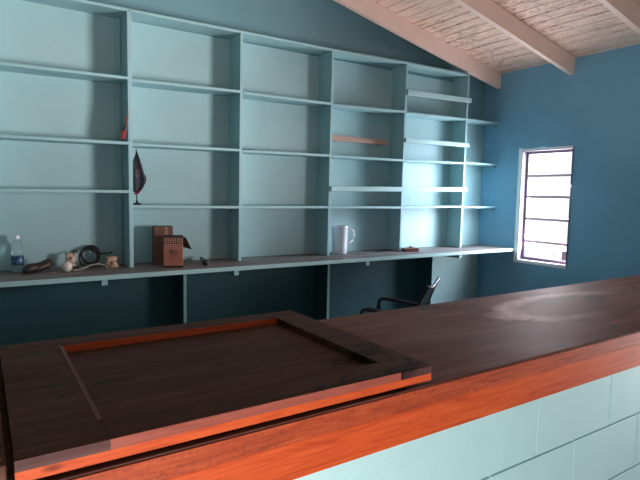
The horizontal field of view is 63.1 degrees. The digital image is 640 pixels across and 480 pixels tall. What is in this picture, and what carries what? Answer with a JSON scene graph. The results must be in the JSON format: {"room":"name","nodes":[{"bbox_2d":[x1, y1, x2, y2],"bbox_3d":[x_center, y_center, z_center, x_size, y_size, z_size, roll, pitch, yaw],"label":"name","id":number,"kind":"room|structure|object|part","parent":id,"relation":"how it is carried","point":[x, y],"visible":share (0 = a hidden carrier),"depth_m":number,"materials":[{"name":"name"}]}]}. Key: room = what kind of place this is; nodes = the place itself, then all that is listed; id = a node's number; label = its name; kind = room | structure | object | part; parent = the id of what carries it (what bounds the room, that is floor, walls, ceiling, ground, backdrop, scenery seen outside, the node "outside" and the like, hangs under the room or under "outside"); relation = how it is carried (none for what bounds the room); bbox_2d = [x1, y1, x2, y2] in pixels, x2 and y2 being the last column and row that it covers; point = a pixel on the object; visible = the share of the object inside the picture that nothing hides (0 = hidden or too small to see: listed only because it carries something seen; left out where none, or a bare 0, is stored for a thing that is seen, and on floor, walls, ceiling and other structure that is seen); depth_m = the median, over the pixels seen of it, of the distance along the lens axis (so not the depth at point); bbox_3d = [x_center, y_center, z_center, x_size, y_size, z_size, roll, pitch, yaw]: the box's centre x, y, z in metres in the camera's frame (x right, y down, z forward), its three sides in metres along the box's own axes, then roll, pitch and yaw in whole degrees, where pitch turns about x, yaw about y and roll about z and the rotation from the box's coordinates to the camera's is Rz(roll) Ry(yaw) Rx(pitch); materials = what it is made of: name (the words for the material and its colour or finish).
{"room":"shop counter","nodes":[
{"label":"shop counter","id":0,"kind":"room"},
{"bbox_2d":[9,0,484,270],"bbox_3d":[-1.288,-1.044,3.708,7.490,4.371,0.160,-2,6,-33],"label":"wall","id":1,"kind":"structure","parent":0,"point":[323,23],"depth_m":4.33,"materials":[{"name":"teal paint"}]},
{"bbox_2d":[294,366,639,479],"bbox_3d":[0.274,0.883,1.436,7.170,0.995,0.190,-2,6,-33],"label":"wall","id":2,"kind":"structure","parent":0,"point":[590,430],"depth_m":1.54,"materials":[{"name":"teal paint"}]},
{"bbox_2d":[0,275,639,479],"bbox_3d":[0.168,0.372,1.567,7.170,0.125,0.662,-2,6,-33],"label":"countertop","id":3,"kind":"structure","parent":2,"relation":"on","point":[488,355],"depth_m":1.39,"materials":[{"name":"brown wood"}]},
{"bbox_2d":[0,409,6,479],"bbox_3d":[-1.004,0.334,0.799,0.872,0.046,0.667,-2,6,-33],"label":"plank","id":4,"kind":"object","parent":3,"relation":"on","point":[3,468],"visible":1,"depth_m":0.78,"materials":[{"name":"brown wood"}]},
{"bbox_2d":[0,310,431,479],"bbox_3d":[-0.275,0.304,1.277,0.853,0.046,0.664,-2,6,-33],"label":"flap","id":5,"kind":"object","parent":3,"relation":"on","point":[71,403],"visible":1,"depth_m":1.13,"materials":[{"name":"brown wood"}]},
{"bbox_3d":[-0.421,0.266,1.533,0.623,0.019,0.072,-2,6,-33],"label":"rail","id":6,"kind":"part","parent":5,"relation":"part of","materials":[{"name":"brown wood"}]},
{"bbox_3d":[-0.100,0.316,1.045,0.623,0.019,0.080,-2,6,-33],"label":"rail","id":7,"kind":"part","parent":5,"relation":"part of","materials":[{"name":"brown wood"}]},
{"bbox_2d":[373,0,639,73],"bbox_3d":[0.398,-2.150,1.004,7.551,1.656,6.320,-2,6,-33],"label":"ceiling","id":8,"kind":"structure","parent":0,"point":[580,28],"depth_m":4.39,"materials":[{"name":"white wood"}]},
{"bbox_2d":[476,44,639,297],"bbox_3d":[3.450,-0.114,3.219,0.160,2.780,6.000,-2,6,-33],"label":"wall","id":9,"kind":"structure","parent":0,"point":[595,109],"depth_m":4.74,"materials":[{"name":"blue paint"}]},
{"bbox_2d":[333,0,500,88],"bbox_3d":[-1.123,-2.299,3.379,7.170,1.704,0.045,-2,6,-33],"label":"beam","id":10,"kind":"structure","parent":9,"relation":"attached to","point":[371,10],"depth_m":4.76,"materials":[{"name":"white paint"}]},
{"bbox_2d":[453,0,574,74],"bbox_3d":[-0.685,-2.231,2.713,7.170,1.704,0.045,-2,6,-33],"label":"beam","id":11,"kind":"structure","parent":9,"relation":"attached to","point":[489,11],"depth_m":4.28,"materials":[{"name":"white paint"}]},
{"bbox_2d":[513,145,573,268],"bbox_3d":[2.188,-0.325,5.067,0.108,1.147,0.573,-2,6,-33],"label":"window","id":12,"kind":"structure","parent":9,"relation":"in","point":[524,163],"depth_m":5.22,"materials":[{"name":"white paint"}]},
{"bbox_3d":[2.212,0.026,5.096,0.018,0.028,0.467,-2,6,-33],"label":"louvre rail","id":13,"kind":"part","parent":12,"relation":"part of","materials":[{"name":"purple metal"}]},
{"bbox_3d":[2.216,-0.198,5.075,0.018,0.028,0.467,-2,6,-33],"label":"louvre rail","id":14,"kind":"part","parent":12,"relation":"part of","materials":[{"name":"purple metal"}]},
{"bbox_3d":[2.220,-0.417,5.056,0.018,0.028,0.467,-2,6,-33],"label":"louvre rail","id":15,"kind":"part","parent":12,"relation":"part of","materials":[{"name":"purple metal"}]},
{"bbox_3d":[2.224,-0.621,5.038,0.018,0.028,0.467,-2,6,-33],"label":"louvre rail","id":16,"kind":"part","parent":12,"relation":"part of","materials":[{"name":"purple metal"}]},
{"bbox_3d":[2.277,0.148,4.945,0.130,0.090,0.031,6,7,43],"label":"crank handle","id":17,"kind":"part","parent":12,"relation":"part of","materials":[{"name":"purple metal"}]},
{"bbox_2d":[598,0,639,34],"bbox_3d":[-0.247,-2.163,2.047,7.170,1.704,0.045,-2,6,-33],"label":"beam","id":18,"kind":"structure","parent":9,"relation":"attached to","point":[628,11],"depth_m":3.67,"materials":[{"name":"white paint"}]},
{"bbox_3d":[1.179,1.550,0.092,13.170,0.060,11.000,-2,6,-33],"label":"floor","id":19,"kind":"structure","parent":0,"visible":0},
{"bbox_2d":[0,244,513,345],"bbox_3d":[-0.435,0.569,4.056,5.469,1.127,0.467,-2,6,-33],"label":"desk","id":20,"kind":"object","parent":19,"relation":"on","point":[100,299],"depth_m":4.01,"materials":[{"name":"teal wood"}]},
{"bbox_2d":[11,235,23,271],"bbox_3d":[-1.884,0.084,3.244,0.070,0.228,0.070,-2,6,-33],"label":"water bottle","id":21,"kind":"object","parent":20,"relation":"on","point":[17,257],"visible":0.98,"depth_m":3.22,"materials":[{"name":"clear plastic"}]},
{"bbox_2d":[22,259,53,273],"bbox_3d":[-1.740,0.162,3.224,0.088,0.079,0.182,4,6,32],"label":"shoe","id":22,"kind":"object","parent":20,"relation":"on","point":[45,264],"visible":1,"depth_m":3.20,"materials":[{"name":"brown leather"}]},
{"bbox_3d":[-1.705,0.168,3.227,0.026,0.044,0.115,5,6,37],"label":"panel","id":23,"kind":"part","parent":22,"relation":"part of","materials":[{"name":"brown leather"}]},
{"bbox_2d":[65,253,75,268],"bbox_3d":[-1.621,0.138,3.389,0.062,0.105,0.041,-2,6,-33],"label":"packet","id":24,"kind":"object","parent":20,"relation":"on","point":[70,257],"visible":0.69,"depth_m":3.38,"materials":[{"name":"beige paper"}]},
{"bbox_2d":[61,261,108,271],"bbox_3d":[-1.504,0.162,3.343,0.296,0.068,0.067,-4,7,-42],"label":"socket","id":25,"kind":"object","parent":20,"relation":"on","point":[66,266],"visible":1,"depth_m":3.25,"materials":[{"name":"beige plastic"}]},
{"bbox_3d":[-1.598,0.677,3.576,1.210,0.954,0.012,-2,6,-33],"label":"panel","id":26,"kind":"part","parent":20,"relation":"part of","materials":[{"name":"teal paint"}]},
{"bbox_3d":[-1.526,0.107,3.495,0.257,0.147,0.057,-2,6,-33],"label":"cable coil","id":27,"kind":"part","parent":20,"relation":"part of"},
{"bbox_2d":[105,256,118,267],"bbox_3d":[-1.398,0.147,3.505,0.085,0.075,0.039,-2,6,-33],"label":"packet","id":28,"kind":"object","parent":20,"relation":"on","point":[110,261],"visible":0.96,"depth_m":3.49,"materials":[{"name":"beige paper"}]},
{"bbox_2d":[152,226,172,265],"bbox_3d":[-1.111,0.037,3.676,0.128,0.272,0.101,-1,6,-25],"label":"cardboard box","id":29,"kind":"object","parent":20,"relation":"on","point":[158,232],"visible":0.7,"depth_m":3.62,"materials":[{"name":"brown cardboard"}]},
{"bbox_2d":[163,235,190,267],"bbox_3d":[-0.973,0.077,3.566,0.185,0.217,0.073,0,5,-13],"label":"box","id":30,"kind":"object","parent":20,"relation":"on","point":[173,245],"visible":1,"depth_m":3.53,"materials":[{"name":"brown cardboard"}]},
{"bbox_3d":[-1.027,0.665,3.828,0.022,0.954,0.215,-2,6,-33],"label":"support panel","id":31,"kind":"part","parent":20,"relation":"part of","materials":[{"name":"teal paint"}]},
{"bbox_2d":[200,257,207,265],"bbox_3d":[-0.844,0.149,3.774,0.041,0.042,0.282,-1,5,-19],"label":"torch","id":32,"kind":"object","parent":20,"relation":"on","point":[204,261],"visible":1,"depth_m":3.65,"materials":[{"name":"black plastic"}]},
{"bbox_2d":[0,0,498,270],"bbox_3d":[-0.426,-0.712,4.079,5.339,1.715,0.222,-2,6,-33],"label":"wall shelving","id":33,"kind":"object","parent":20,"relation":"on","point":[72,72],"depth_m":3.91,"materials":[{"name":"teal paint"}]},
{"bbox_3d":[-1.700,-0.647,3.373,0.799,1.665,0.012,-2,6,-33],"label":"panel","id":34,"kind":"part","parent":33,"relation":"part of","materials":[{"name":"teal paint"}]},
{"bbox_3d":[-1.646,-0.628,3.291,0.797,0.026,0.188,-2,6,-33],"label":"shelf","id":35,"kind":"part","parent":33,"relation":"part of","materials":[{"name":"teal paint"}]},
{"bbox_3d":[-1.637,-1.044,3.255,0.798,0.032,0.188,-2,6,-33],"label":"shelf","id":36,"kind":"part","parent":33,"relation":"part of","materials":[{"name":"teal paint"}]},
{"bbox_3d":[-1.653,-0.313,3.319,0.796,0.023,0.188,-2,6,-33],"label":"shelf","id":37,"kind":"part","parent":33,"relation":"part of","materials":[{"name":"teal paint"}]},
{"bbox_2d":[120,111,128,141],"bbox_3d":[-1.283,-0.748,3.427,0.059,0.201,0.042,0,5,-12],"label":"table flag","id":38,"kind":"object","parent":33,"relation":"on","point":[123,135],"visible":0.99,"depth_m":3.42,"materials":[{"name":"red fabric"}]},
{"bbox_2d":[133,149,145,204],"bbox_3d":[-1.235,-0.429,3.541,0.062,0.378,0.089,5,6,34],"label":"table flag","id":39,"kind":"object","parent":33,"relation":"on","point":[139,178],"visible":0.97,"depth_m":3.53,"materials":[{"name":"black fabric"}]},
{"bbox_3d":[-1.024,-0.674,3.816,0.774,1.665,0.012,-2,6,-33],"label":"panel","id":40,"kind":"part","parent":33,"relation":"part of","materials":[{"name":"teal paint"}]},
{"bbox_3d":[-0.979,-0.242,3.769,0.767,0.024,0.188,-2,6,-33],"label":"shelf","id":41,"kind":"part","parent":33,"relation":"part of","materials":[{"name":"teal paint"}]},
{"bbox_3d":[-0.969,-0.658,3.733,0.768,0.026,0.188,-2,6,-33],"label":"shelf","id":42,"kind":"part","parent":33,"relation":"part of","materials":[{"name":"teal paint"}]},
{"bbox_3d":[-0.959,-1.077,3.697,0.769,0.037,0.188,-2,6,-33],"label":"shelf","id":43,"kind":"part","parent":33,"relation":"part of","materials":[{"name":"teal paint"}]},
{"bbox_3d":[-0.355,-0.701,4.253,0.798,1.665,0.012,-2,6,-33],"label":"panel","id":44,"kind":"part","parent":33,"relation":"part of","materials":[{"name":"teal paint"}]},
{"bbox_3d":[-0.310,-0.267,4.206,0.787,0.020,0.188,-2,6,-33],"label":"shelf","id":45,"kind":"part","parent":33,"relation":"part of","materials":[{"name":"teal paint"}]},
{"bbox_3d":[-0.300,-0.689,4.170,0.788,0.027,0.188,-2,6,-33],"label":"shelf","id":46,"kind":"part","parent":33,"relation":"part of","materials":[{"name":"teal paint"}]},
{"bbox_3d":[-0.289,-1.110,4.135,0.789,0.024,0.188,-2,6,-33],"label":"shelf","id":47,"kind":"part","parent":33,"relation":"part of","materials":[{"name":"teal paint"}]},
{"bbox_2d":[332,139,386,144],"bbox_3d":[0.319,-0.873,4.628,0.715,0.014,0.024,-2,6,-33],"label":"wooden stick","id":48,"kind":"object","parent":33,"relation":"on","point":[332,139],"visible":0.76,"depth_m":4.63,"materials":[{"name":"beige wood"}]},
{"bbox_2d":[332,137,386,143],"bbox_3d":[0.319,-0.888,4.622,0.709,0.015,0.024,-2,6,-33],"label":"wooden stick","id":49,"kind":"object","parent":48,"relation":"on","point":[332,137],"visible":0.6,"depth_m":4.62,"materials":[{"name":"beige wood"}]},
{"bbox_2d":[332,135,387,141],"bbox_3d":[0.321,-0.904,4.630,0.721,0.015,0.024,-2,6,-33],"label":"wooden stick","id":50,"kind":"object","parent":49,"relation":"on","point":[332,135],"visible":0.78,"depth_m":4.62,"materials":[{"name":"beige wood"}]},
{"bbox_3d":[0.321,-0.729,4.695,0.799,1.665,0.012,-2,6,-33],"label":"panel","id":51,"kind":"part","parent":33,"relation":"part of","materials":[{"name":"teal paint"}]},
{"bbox_3d":[0.365,-0.294,4.648,0.784,0.021,0.188,-2,6,-33],"label":"shelf","id":52,"kind":"part","parent":33,"relation":"part of","materials":[{"name":"teal paint"}]},
{"bbox_3d":[0.377,-0.719,4.612,0.786,0.023,0.188,-2,6,-33],"label":"shelf","id":53,"kind":"part","parent":33,"relation":"part of","materials":[{"name":"teal paint"}]},
{"bbox_3d":[0.389,-1.143,4.577,0.787,0.041,0.188,-2,6,-33],"label":"shelf","id":54,"kind":"part","parent":33,"relation":"part of","materials":[{"name":"teal paint"}]},
{"bbox_3d":[0.780,-0.466,4.777,1.651,0.068,0.022,-2,6,-33],"label":"rail","id":55,"kind":"part","parent":33,"relation":"part of","materials":[{"name":"teal paint"}]},
{"bbox_3d":[0.999,-0.756,5.138,0.808,1.665,0.012,-2,6,-33],"label":"panel","id":56,"kind":"part","parent":33,"relation":"part of","materials":[{"name":"teal paint"}]},
{"bbox_3d":[1.042,-0.326,5.090,0.790,0.025,0.188,-2,6,-33],"label":"shelf","id":57,"kind":"part","parent":33,"relation":"part of","materials":[{"name":"teal paint"}]},
{"bbox_3d":[1.055,-0.754,5.055,0.791,0.029,0.188,-2,6,-33],"label":"shelf","id":58,"kind":"part","parent":33,"relation":"part of","materials":[{"name":"teal paint"}]},
{"bbox_3d":[1.068,-1.181,5.020,0.792,0.034,0.188,-2,6,-33],"label":"shelf","id":59,"kind":"part","parent":33,"relation":"part of","materials":[{"name":"teal paint"}]},
{"bbox_3d":[1.127,-0.924,4.958,0.846,0.047,0.022,-2,6,-33],"label":"rail","id":60,"kind":"part","parent":33,"relation":"part of","materials":[{"name":"teal paint"}]},
{"bbox_3d":[1.140,-1.354,4.923,0.842,0.064,0.022,-2,6,-33],"label":"rail","id":61,"kind":"part","parent":33,"relation":"part of","materials":[{"name":"teal paint"}]},
{"bbox_3d":[1.550,-0.587,5.519,0.468,1.282,0.010,-2,6,-33],"label":"panel","id":62,"kind":"part","parent":33,"relation":"part of","materials":[{"name":"teal paint"}]},
{"bbox_3d":[1.592,-0.333,5.454,0.484,0.045,0.202,-2,6,-33],"label":"corner shelf","id":63,"kind":"part","parent":33,"relation":"part of","materials":[{"name":"blue wood"}]},
{"bbox_3d":[1.603,-0.775,5.417,0.478,0.045,0.202,-2,6,-33],"label":"corner shelf","id":64,"kind":"part","parent":33,"relation":"part of","materials":[{"name":"blue wood"}]},
{"bbox_3d":[1.613,-1.201,5.380,0.471,0.045,0.202,-2,6,-33],"label":"corner shelf","id":65,"kind":"part","parent":33,"relation":"part of","materials":[{"name":"blue wood"}]},
{"bbox_3d":[-0.566,0.636,4.250,1.213,0.954,0.012,-2,6,-33],"label":"panel","id":66,"kind":"part","parent":20,"relation":"part of","materials":[{"name":"teal paint"}]},
{"bbox_2d":[0,244,507,281],"bbox_3d":[-0.431,0.168,4.025,5.469,0.024,0.454,-2,6,-33],"label":"countertop","id":67,"kind":"structure","parent":20,"relation":"on","point":[5,276],"depth_m":3.86,"materials":[{"name":"brown wood"}]},
{"bbox_3d":[0.006,0.624,4.503,0.022,0.954,0.215,-2,6,-33],"label":"support panel","id":68,"kind":"part","parent":20,"relation":"part of","materials":[{"name":"teal paint"}]},
{"bbox_2d":[331,225,354,253],"bbox_3d":[0.198,-0.003,4.543,0.207,0.245,0.148,1,5,3],"label":"pitcher","id":69,"kind":"object","parent":20,"relation":"on","point":[339,232],"visible":1,"depth_m":4.49,"materials":[{"name":"white plastic"}]},
{"bbox_3d":[0.267,-0.036,4.585,0.084,0.139,0.020,-2,6,-27],"label":"handle","id":70,"kind":"part","parent":69,"relation":"part of","materials":[{"name":"white plastic"}]},
{"bbox_3d":[0.462,0.595,4.922,1.199,0.954,0.012,-2,6,-33],"label":"panel","id":71,"kind":"part","parent":20,"relation":"part of","materials":[{"name":"teal paint"}]},
{"bbox_2d":[401,246,418,251],"bbox_3d":[0.834,0.078,4.845,0.150,0.054,0.100,-1,5,-19],"label":"wallet","id":72,"kind":"object","parent":20,"relation":"on","point":[410,248],"visible":1,"depth_m":4.81,"materials":[{"name":"red leather"}]},
{"bbox_3d":[1.028,0.583,5.171,0.022,0.954,0.215,-2,6,-33],"label":"support panel","id":73,"kind":"part","parent":20,"relation":"part of","materials":[{"name":"teal paint"}]},
{"bbox_3d":[1.353,0.559,5.505,0.889,0.954,0.012,-2,6,-33],"label":"panel","id":74,"kind":"part","parent":20,"relation":"part of","materials":[{"name":"teal paint"}]},
{"bbox_2d":[360,277,439,313],"bbox_3d":[0.623,0.722,4.162,0.564,0.848,0.530,3,6,23],"label":"armchair","id":75,"kind":"object","parent":19,"relation":"on","point":[425,297],"visible":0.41,"depth_m":4.13,"materials":[{"name":"black"}]},
{"bbox_3d":[0.503,0.560,3.944,0.408,0.062,0.060,3,6,23],"label":"armrest","id":76,"kind":"part","parent":75,"relation":"part of","materials":[{"name":"black plastic"}]},
{"bbox_3d":[0.685,0.524,4.376,0.408,0.062,0.060,3,6,23],"label":"armrest","id":77,"kind":"part","parent":75,"relation":"part of","materials":[{"name":"black plastic"}]},
{"bbox_3d":[0.725,0.552,3.860,0.159,0.440,0.073,3,6,23],"label":"post","id":78,"kind":"part","parent":75,"relation":"part of","materials":[{"name":"black plastic"}]},
{"bbox_3d":[0.900,0.518,4.275,0.159,0.440,0.073,3,6,23],"label":"post","id":79,"kind":"part","parent":75,"relation":"part of","materials":[{"name":"black plastic"}]},
{"bbox_3d":[0.867,0.356,4.030,0.050,0.087,0.414,3,6,23],"label":"rail","id":80,"kind":"part","parent":75,"relation":"part of","materials":[{"name":"black plastic"}]}
]}

